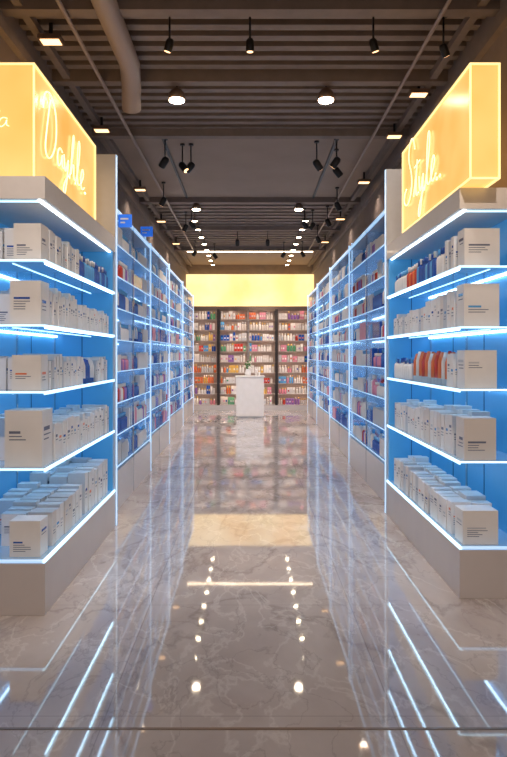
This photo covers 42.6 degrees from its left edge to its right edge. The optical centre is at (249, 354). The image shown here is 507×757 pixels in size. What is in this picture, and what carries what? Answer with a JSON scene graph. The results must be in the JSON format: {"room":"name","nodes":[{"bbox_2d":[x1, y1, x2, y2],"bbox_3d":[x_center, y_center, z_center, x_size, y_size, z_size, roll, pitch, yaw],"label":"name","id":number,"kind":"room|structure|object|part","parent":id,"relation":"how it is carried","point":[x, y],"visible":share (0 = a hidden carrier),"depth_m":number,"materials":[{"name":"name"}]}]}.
{"room":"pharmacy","nodes":[
{"label":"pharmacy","id":0,"kind":"room"},
{"bbox_2d":[0,10,186,391],"bbox_3d":[-1.800,-0.650,8.400,0.100,4.300,19.200,0,0,0],"label":"wall","id":1,"kind":"structure","parent":0,"point":[7,55],"depth_m":7.71,"materials":[{"name":"beige paint"}]},
{"bbox_2d":[187,265,312,273],"bbox_3d":[0.000,-0.650,18.050,3.700,4.300,0.100,0,0,0],"label":"wall","id":2,"kind":"structure","parent":0,"point":[196,269],"depth_m":18.00,"materials":[{"name":"beige paint"}]},
{"bbox_2d":[186,274,313,305],"bbox_3d":[0.000,-1.761,17.828,3.490,0.878,0.335,0,0,0],"label":"fascia","id":3,"kind":"object","parent":2,"relation":"attached to","point":[207,289],"visible":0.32,"depth_m":17.70,"materials":[{"name":"yellow"}]},
{"bbox_2d":[0,410,506,756],"bbox_3d":[0.000,1.550,8.450,3.700,0.100,19.300,0,0,0],"label":"floor","id":4,"kind":"structure","parent":0,"point":[253,577],"depth_m":3.59,"materials":[{"name":"stone"}]},
{"bbox_2d":[0,154,116,615],"bbox_3d":[-1.456,-0.131,4.760,0.564,3.259,2.040,0,0,0],"label":"shelving","id":5,"kind":"object","parent":4,"relation":"on","point":[29,586],"visible":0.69,"depth_m":4.65,"materials":[{"name":"paint"}]},
{"bbox_2d":[0,63,95,219],"bbox_3d":[-1.496,-1.370,4.560,0.489,0.680,1.520,0,0,0],"label":"illuminated sign","id":6,"kind":"object","parent":5,"relation":"attached to","point":[40,136],"visible":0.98,"depth_m":3.94,"materials":[{"name":"yellow plastic"}]},
{"bbox_2d":[0,223,108,556],"bbox_3d":[-1.440,0.197,4.707,0.461,1.968,1.817,0,0,0],"label":"products","id":7,"kind":"object","parent":5,"relation":"in","point":[34,515],"visible":0.88,"depth_m":4.06,"materials":[{"name":"white cardboard"}]},
{"bbox_3d":[-1.456,-0.131,5.740,0.564,3.259,0.080,0,0,0],"label":"panel","id":8,"kind":"part","parent":5,"relation":"part of","materials":[{"name":"grey"}]},
{"bbox_2d":[117,208,150,509],"bbox_3d":[-1.427,0.029,7.130,0.635,2.939,2.541,0,0,0],"label":"bay","id":9,"kind":"object","parent":4,"relation":"on","point":[133,469],"visible":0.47,"depth_m":7.16,"materials":[{"name":"white paint"}]},
{"bbox_2d":[117,226,147,463],"bbox_3d":[-1.400,-0.099,7.119,0.180,2.357,2.458,0,0,0],"label":"products","id":10,"kind":"object","parent":9,"relation":"in","point":[124,332],"visible":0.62,"depth_m":7.19,"materials":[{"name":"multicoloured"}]},
{"bbox_2d":[117,227,169,463],"bbox_3d":[-1.512,-0.096,9.729,0.465,3.189,2.541,0,0,0],"label":"bay","id":11,"kind":"object","parent":4,"relation":"on","point":[160,436],"visible":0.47,"depth_m":9.73,"materials":[{"name":"white paint"}]},
{"bbox_2d":[130,250,167,434],"bbox_3d":[-1.480,-0.150,9.725,0.180,2.460,2.470,0,0,0],"label":"products","id":12,"kind":"object","parent":11,"relation":"in","point":[154,290],"visible":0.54,"depth_m":9.56,"materials":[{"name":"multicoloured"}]},
{"bbox_2d":[148,268,182,438],"bbox_3d":[-1.579,-0.030,12.430,0.331,3.059,2.741,0,0,0],"label":"bay","id":13,"kind":"object","parent":4,"relation":"on","point":[176,417],"visible":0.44,"depth_m":12.43,"materials":[{"name":"white paint"}]},
{"bbox_2d":[155,280,180,415],"bbox_3d":[-1.538,-0.157,12.416,0.177,2.473,2.653,0,0,0],"label":"products","id":14,"kind":"object","parent":13,"relation":"in","point":[172,285],"visible":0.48,"depth_m":12.48,"materials":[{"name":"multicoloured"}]},
{"bbox_2d":[170,284,193,422],"bbox_3d":[-1.605,-0.030,15.380,0.281,3.059,3.041,0,0,0],"label":"bay","id":15,"kind":"object","parent":4,"relation":"on","point":[188,406],"visible":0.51,"depth_m":15.38,"materials":[{"name":"white paint"}]},
{"bbox_2d":[176,292,191,403],"bbox_3d":[-1.589,-0.157,15.372,0.177,2.473,2.963,0,0,0],"label":"products","id":16,"kind":"object","parent":15,"relation":"in","point":[184,296],"visible":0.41,"depth_m":15.41,"materials":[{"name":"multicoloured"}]},
{"bbox_2d":[185,306,313,409],"bbox_3d":[-0.007,0.089,17.797,3.495,2.819,0.395,0,0,0],"label":"wall shelving","id":17,"kind":"object","parent":4,"relation":"on","point":[274,338],"visible":0.93,"depth_m":17.72,"materials":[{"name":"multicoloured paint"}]},
{"bbox_2d":[235,375,264,417],"bbox_3d":[0.000,1.000,15.700,0.700,0.999,0.480,0,0,0],"label":"podium","id":18,"kind":"object","parent":4,"relation":"on","point":[249,389],"visible":1,"depth_m":15.48,"materials":[{"name":"grey"}]},
{"bbox_2d":[243,361,251,375],"bbox_3d":[-0.053,0.320,15.705,0.214,0.360,0.214,0,0,0],"label":"flower vase","id":19,"kind":"object","parent":18,"relation":"on","point":[247,372],"visible":1,"depth_m":15.65,"materials":[{"name":"white ceramic"}]},
{"bbox_2d":[0,727,506,729],"bbox_3d":[0.000,1.499,2.607,3.500,0.002,0.015,0,0,0],"label":"trim","id":20,"kind":"structure","parent":4,"relation":"in","point":[1,728],"depth_m":2.61,"materials":[{"name":"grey metal"}]},
{"bbox_2d":[307,286,328,420],"bbox_3d":[1.619,-0.030,15.579,0.251,3.059,2.641,0,0,0],"label":"bay","id":21,"kind":"object","parent":4,"relation":"on","point":[312,405],"visible":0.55,"depth_m":15.58,"materials":[{"name":"white paint"}]},
{"bbox_2d":[309,292,326,401],"bbox_3d":[1.620,-0.150,15.569,0.180,2.460,2.557,0,0,0],"label":"products","id":22,"kind":"object","parent":21,"relation":"in","point":[315,313],"visible":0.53,"depth_m":15.62,"materials":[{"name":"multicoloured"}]},
{"bbox_2d":[317,271,346,435],"bbox_3d":[1.599,-0.030,12.930,0.291,3.059,2.541,0,0,0],"label":"bay","id":23,"kind":"object","parent":4,"relation":"on","point":[322,414],"visible":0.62,"depth_m":12.74,"materials":[{"name":"white paint"}]},
{"bbox_2d":[318,281,338,413],"bbox_3d":[1.577,-0.155,12.916,0.175,2.469,2.452,0,0,0],"label":"products","id":24,"kind":"object","parent":23,"relation":"in","point":[326,289],"visible":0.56,"depth_m":12.99,"materials":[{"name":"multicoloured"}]},
{"bbox_2d":[329,243,374,458],"bbox_3d":[1.579,-0.030,10.329,0.331,3.059,2.541,0,0,0],"label":"bay","id":25,"kind":"object","parent":4,"relation":"on","point":[338,432],"visible":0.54,"depth_m":10.20,"materials":[{"name":"white paint"}]},
{"bbox_2d":[332,261,363,429],"bbox_3d":[1.538,-0.149,10.321,0.177,2.457,2.462,0,0,0],"label":"products","id":26,"kind":"object","parent":25,"relation":"in","point":[344,336],"visible":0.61,"depth_m":10.19,"materials":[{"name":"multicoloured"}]},
{"bbox_2d":[349,209,384,501],"bbox_3d":[1.554,-0.005,7.649,0.381,3.009,2.701,0,0,0],"label":"bay","id":27,"kind":"object","parent":4,"relation":"on","point":[365,460],"visible":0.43,"depth_m":7.82,"materials":[{"name":"white paint"}]},
{"bbox_2d":[352,234,384,458],"bbox_3d":[1.489,-0.122,7.636,0.179,2.403,2.612,0,0,0],"label":"products","id":28,"kind":"object","parent":27,"relation":"in","point":[375,356],"visible":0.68,"depth_m":7.68,"materials":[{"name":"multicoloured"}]},
{"bbox_2d":[385,169,506,598],"bbox_3d":[1.511,-0.131,5.115,0.454,3.259,2.230,0,0,0],"label":"shelving","id":29,"kind":"object","parent":4,"relation":"on","point":[471,571],"visible":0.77,"depth_m":4.77,"materials":[{"name":"paint"}]},
{"bbox_3d":[1.511,-0.131,6.190,0.454,3.259,0.080,0,0,0],"label":"panel","id":30,"kind":"part","parent":29,"relation":"part of","materials":[{"name":"grey"}]},
{"bbox_2d":[394,228,499,544],"bbox_3d":[1.491,0.187,5.046,0.343,1.988,1.993,0,0,0],"label":"products","id":31,"kind":"object","parent":29,"relation":"on","point":[468,433],"visible":0.82,"depth_m":4.34,"materials":[{"name":"white cardboard"}]},
{"bbox_2d":[402,63,500,232],"bbox_3d":[1.371,-1.373,4.650,0.189,0.686,1.700,0,0,0],"label":"illuminated sign","id":32,"kind":"object","parent":29,"relation":"on","point":[458,145],"visible":0.99,"depth_m":4.04,"materials":[{"name":"yellow plastic"}]},
{"bbox_2d":[0,0,506,273],"bbox_3d":[0.000,-2.570,8.450,3.700,0.660,19.300,0,0,0],"label":"ceiling","id":33,"kind":"structure","parent":0,"point":[253,121],"depth_m":6.28,"materials":[{"name":"black metal"}]},
{"bbox_2d":[37,23,64,45],"bbox_3d":[-1.500,-2.428,4.900,0.170,0.144,0.120,0,0,0],"label":"light","id":34,"kind":"object","parent":33,"relation":"hanging from","point":[46,39],"depth_m":4.87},
{"bbox_2d":[92,117,110,132],"bbox_3d":[-1.560,-2.428,6.840,0.170,0.144,0.120,0,0,0],"label":"light","id":35,"kind":"object","parent":33,"relation":"hanging from","point":[101,128],"depth_m":6.80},
{"bbox_2d":[90,0,140,113],"bbox_3d":[-1.035,-2.335,5.062,0.239,0.360,1.725,0,0,0],"label":"ventilation duct","id":36,"kind":"object","parent":33,"relation":"attached to","point":[113,24],"visible":1,"depth_m":5.05,"materials":[{"name":"beige metal"}]},
{"bbox_2d":[55,0,193,250],"bbox_3d":[-1.300,-2.400,6.850,0.032,0.032,16.100,0,0,0],"label":"conduit","id":37,"kind":"object","parent":33,"relation":"attached to","point":[59,3],"visible":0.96,"depth_m":5.89,"materials":[{"name":"beige metal"}]},
{"bbox_2d":[134,180,146,190],"bbox_3d":[-1.570,-2.428,9.300,0.170,0.144,0.120,0,0,0],"label":"light","id":38,"kind":"object","parent":33,"relation":"hanging from","point":[139,188],"depth_m":9.25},
{"bbox_2d":[156,214,166,221],"bbox_3d":[-1.570,-2.428,11.500,0.170,0.144,0.120,0,0,0],"label":"light","id":39,"kind":"object","parent":33,"relation":"hanging from","point":[157,220],"depth_m":11.47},
{"bbox_2d":[159,182,166,206],"bbox_3d":[-1.263,-2.324,9.407,0.126,0.352,0.085,0,0,28],"label":"track spotlight","id":40,"kind":"object","parent":33,"relation":"hanging from","point":[163,200],"visible":1,"depth_m":9.38,"materials":[{"name":"black metal"}]},
{"bbox_2d":[158,139,168,168],"bbox_3d":[-0.995,-2.326,7.510,0.137,0.348,0.085,0,0,35],"label":"track spotlight","id":41,"kind":"object","parent":33,"relation":"hanging from","point":[164,161],"visible":0.94,"depth_m":7.49,"materials":[{"name":"black metal"}]},
{"bbox_2d":[164,17,173,52],"bbox_3d":[-0.586,-2.342,4.694,0.079,0.316,0.060,0,0,33],"label":"track spotlight","id":42,"kind":"object","parent":33,"relation":"hanging from","point":[169,43],"visible":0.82,"depth_m":4.68,"materials":[{"name":"black metal"}]},
{"bbox_2d":[168,86,185,103],"bbox_3d":[-0.660,-2.399,5.860,0.159,0.222,0.159,0,0,0],"label":"recessed light","id":43,"kind":"object","parent":33,"relation":"in","point":[176,95],"visible":0.92,"depth_m":5.81,"materials":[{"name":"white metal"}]},
{"bbox_2d":[178,143,188,172],"bbox_3d":[-0.785,-2.325,7.692,0.134,0.349,0.085,0,0,30],"label":"track spotlight","id":44,"kind":"object","parent":33,"relation":"hanging from","point":[182,165],"visible":1,"depth_m":7.67,"materials":[{"name":"black metal"}]},
{"bbox_2d":[182,211,187,231],"bbox_3d":[-1.133,-2.325,11.359,0.129,0.351,0.085,0,0,35],"label":"track spotlight","id":45,"kind":"object","parent":33,"relation":"hanging from","point":[185,227],"visible":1,"depth_m":11.33,"materials":[{"name":"black metal"}]},
{"bbox_2d":[186,143,194,173],"bbox_3d":[-0.717,-2.326,7.706,0.137,0.348,0.083,0,0,19],"label":"track spotlight","id":46,"kind":"object","parent":33,"relation":"hanging from","point":[190,165],"visible":0.93,"depth_m":7.68,"materials":[{"name":"black metal"}]},
{"bbox_2d":[189,208,195,228],"bbox_3d":[-0.985,-2.325,11.107,0.132,0.350,0.084,0,0,-23],"label":"track spotlight","id":47,"kind":"object","parent":33,"relation":"hanging from","point":[191,223],"visible":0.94,"depth_m":11.08,"materials":[{"name":"black metal"}]},
{"bbox_2d":[192,203,200,210],"bbox_3d":[-0.860,-2.414,10.400,0.148,0.192,0.148,0,0,0],"label":"recessed light","id":48,"kind":"object","parent":33,"relation":"in","point":[195,207],"visible":0.97,"depth_m":10.35,"materials":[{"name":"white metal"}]},
{"bbox_2d":[212,243,217,258],"bbox_3d":[-0.785,-2.325,14.607,0.132,0.350,0.084,0,0,-23],"label":"track spotlight","id":49,"kind":"object","parent":33,"relation":"hanging from","point":[214,255],"visible":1,"depth_m":14.58,"materials":[{"name":"black metal"}]},
{"bbox_2d":[235,231,239,245],"bbox_3d":[-0.250,-2.330,12.917,0.085,0.339,0.133,0,0,0],"label":"track spotlight","id":50,"kind":"object","parent":33,"relation":"hanging from","point":[237,242],"visible":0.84,"depth_m":12.89,"materials":[{"name":"black metal"}]},
{"bbox_2d":[246,17,253,52],"bbox_3d":[0.000,-2.343,4.692,0.060,0.314,0.065,0,0,0],"label":"track spotlight","id":51,"kind":"object","parent":33,"relation":"hanging from","point":[249,42],"visible":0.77,"depth_m":4.67,"materials":[{"name":"black metal"}]},
{"bbox_2d":[185,251,314,251],"bbox_3d":[0.000,-2.480,15.525,3.100,0.040,0.150,0,0,0],"label":"recessed light","id":52,"kind":"object","parent":33,"relation":"in","point":[185,251],"visible":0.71,"depth_m":15.48,"materials":[{"name":"grey plastic"}]},
{"bbox_2d":[265,231,269,245],"bbox_3d":[0.350,-2.332,12.918,0.085,0.336,0.138,0,0,0],"label":"track spotlight","id":53,"kind":"object","parent":33,"relation":"hanging from","point":[267,242],"visible":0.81,"depth_m":12.89,"materials":[{"name":"black metal"}]},
{"bbox_2d":[281,242,285,257],"bbox_3d":[0.737,-2.324,14.407,0.126,0.352,0.085,0,0,28],"label":"track spotlight","id":54,"kind":"object","parent":33,"relation":"hanging from","point":[283,254],"visible":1,"depth_m":14.38,"materials":[{"name":"black metal"}]},
{"bbox_2d":[294,203,302,210],"bbox_3d":[0.780,-2.414,10.400,0.148,0.192,0.148,0,0,0],"label":"recessed light","id":55,"kind":"object","parent":33,"relation":"in","point":[298,207],"visible":0.99,"depth_m":10.35,"materials":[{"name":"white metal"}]},
{"bbox_2d":[300,241,305,256],"bbox_3d":[1.163,-2.324,14.307,0.126,0.352,0.085,0,0,-28],"label":"track spotlight","id":56,"kind":"object","parent":33,"relation":"hanging from","point":[302,253],"visible":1,"depth_m":14.28,"materials":[{"name":"black metal"}]},
{"bbox_2d":[302,208,308,228],"bbox_3d":[0.943,-2.325,11.109,0.129,0.351,0.085,0,0,-35],"label":"track spotlight","id":57,"kind":"object","parent":33,"relation":"hanging from","point":[304,223],"visible":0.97,"depth_m":11.08,"materials":[{"name":"black metal"}]},
{"bbox_2d":[308,210,314,229],"bbox_3d":[1.065,-2.324,11.204,0.130,0.351,0.084,0,0,16],"label":"track spotlight","id":58,"kind":"object","parent":33,"relation":"hanging from","point":[312,225],"visible":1,"depth_m":11.17,"materials":[{"name":"black metal"}]},
{"bbox_2d":[313,140,322,170],"bbox_3d":[0.794,-2.326,7.610,0.137,0.348,0.085,0,0,-35],"label":"track spotlight","id":59,"kind":"object","parent":33,"relation":"hanging from","point":[317,164],"visible":1,"depth_m":7.58,"materials":[{"name":"black metal"}]},
{"bbox_2d":[315,225,320,242],"bbox_3d":[1.313,-2.324,12.507,0.126,0.352,0.085,0,0,-28],"label":"track spotlight","id":60,"kind":"object","parent":33,"relation":"hanging from","point":[317,237],"visible":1,"depth_m":12.48,"materials":[{"name":"black metal"}]},
{"bbox_2d":[321,235,328,242],"bbox_3d":[1.570,-2.428,13.600,0.170,0.144,0.120,0,0,0],"label":"light","id":61,"kind":"object","parent":33,"relation":"hanging from","point":[322,241],"depth_m":13.59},
{"bbox_2d":[317,86,334,103],"bbox_3d":[0.685,-2.399,5.860,0.159,0.222,0.159,0,0,0],"label":"recessed light","id":62,"kind":"object","parent":33,"relation":"in","point":[326,95],"visible":0.92,"depth_m":5.81,"materials":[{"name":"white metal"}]},
{"bbox_2d":[325,206,331,226],"bbox_3d":[1.313,-2.324,10.907,0.126,0.352,0.085,0,0,-28],"label":"track spotlight","id":63,"kind":"object","parent":33,"relation":"hanging from","point":[327,221],"visible":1,"depth_m":10.88,"materials":[{"name":"black metal"}]},
{"bbox_2d":[330,139,340,168],"bbox_3d":[0.985,-2.325,7.508,0.134,0.349,0.085,0,0,30],"label":"track spotlight","id":64,"kind":"object","parent":33,"relation":"hanging from","point":[335,162],"visible":0.94,"depth_m":7.48,"materials":[{"name":"black metal"}]},
{"bbox_2d":[332,149,342,177],"bbox_3d":[1.067,-2.326,7.904,0.135,0.349,0.085,0,0,-13],"label":"track spotlight","id":65,"kind":"object","parent":33,"relation":"hanging from","point":[337,171],"visible":0.8,"depth_m":7.87,"materials":[{"name":"black metal"}]},
{"bbox_2d":[334,187,341,210],"bbox_3d":[1.313,-2.324,9.707,0.126,0.352,0.085,0,0,-28],"label":"track spotlight","id":66,"kind":"object","parent":33,"relation":"hanging from","point":[337,205],"visible":1,"depth_m":9.68,"materials":[{"name":"black metal"}]},
{"bbox_2d":[335,211,345,219],"bbox_3d":[1.570,-2.428,11.300,0.170,0.144,0.120,0,0,0],"label":"light","id":67,"kind":"object","parent":33,"relation":"hanging from","point":[340,217],"depth_m":11.24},
{"bbox_2d":[357,172,370,183],"bbox_3d":[1.560,-2.428,8.900,0.170,0.144,0.120,0,0,0],"label":"light","id":68,"kind":"object","parent":33,"relation":"hanging from","point":[360,181],"depth_m":8.88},
{"bbox_2d":[369,17,378,52],"bbox_3d":[0.896,-2.342,4.694,0.079,0.316,0.060,0,0,-33],"label":"track spotlight","id":69,"kind":"object","parent":33,"relation":"hanging from","point":[373,43],"visible":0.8,"depth_m":4.67,"materials":[{"name":"black metal"}]},
{"bbox_2d":[308,0,451,250],"bbox_3d":[1.350,-2.400,6.850,0.028,0.028,16.100,0,0,0],"label":"conduit","id":70,"kind":"object","parent":33,"relation":"attached to","point":[448,2],"visible":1,"depth_m":5.84,"materials":[{"name":"beige metal"}]},
{"bbox_2d":[385,123,402,138],"bbox_3d":[1.560,-2.428,7.030,0.170,0.144,0.120,0,0,0],"label":"light","id":71,"kind":"object","parent":33,"relation":"hanging from","point":[389,135],"depth_m":7.01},
{"bbox_2d":[408,86,429,97],"bbox_3d":[1.530,-2.428,5.900,0.170,0.144,0.120,0,0,0],"label":"light","id":72,"kind":"object","parent":33,"relation":"hanging from","point":[418,92],"depth_m":5.86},
{"bbox_2d":[439,17,449,57],"bbox_3d":[1.429,-2.343,4.777,0.091,0.314,0.060,0,0,-35],"label":"track spotlight","id":73,"kind":"object","parent":33,"relation":"hanging from","point":[444,51],"visible":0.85,"depth_m":4.76,"materials":[{"name":"black metal"}]},
{"bbox_2d":[313,0,506,388],"bbox_3d":[1.800,-0.650,8.400,0.100,4.300,19.200,0,0,0],"label":"wall","id":74,"kind":"structure","parent":0,"point":[497,53],"depth_m":6.41,"materials":[{"name":"beige paint"}]}
]}

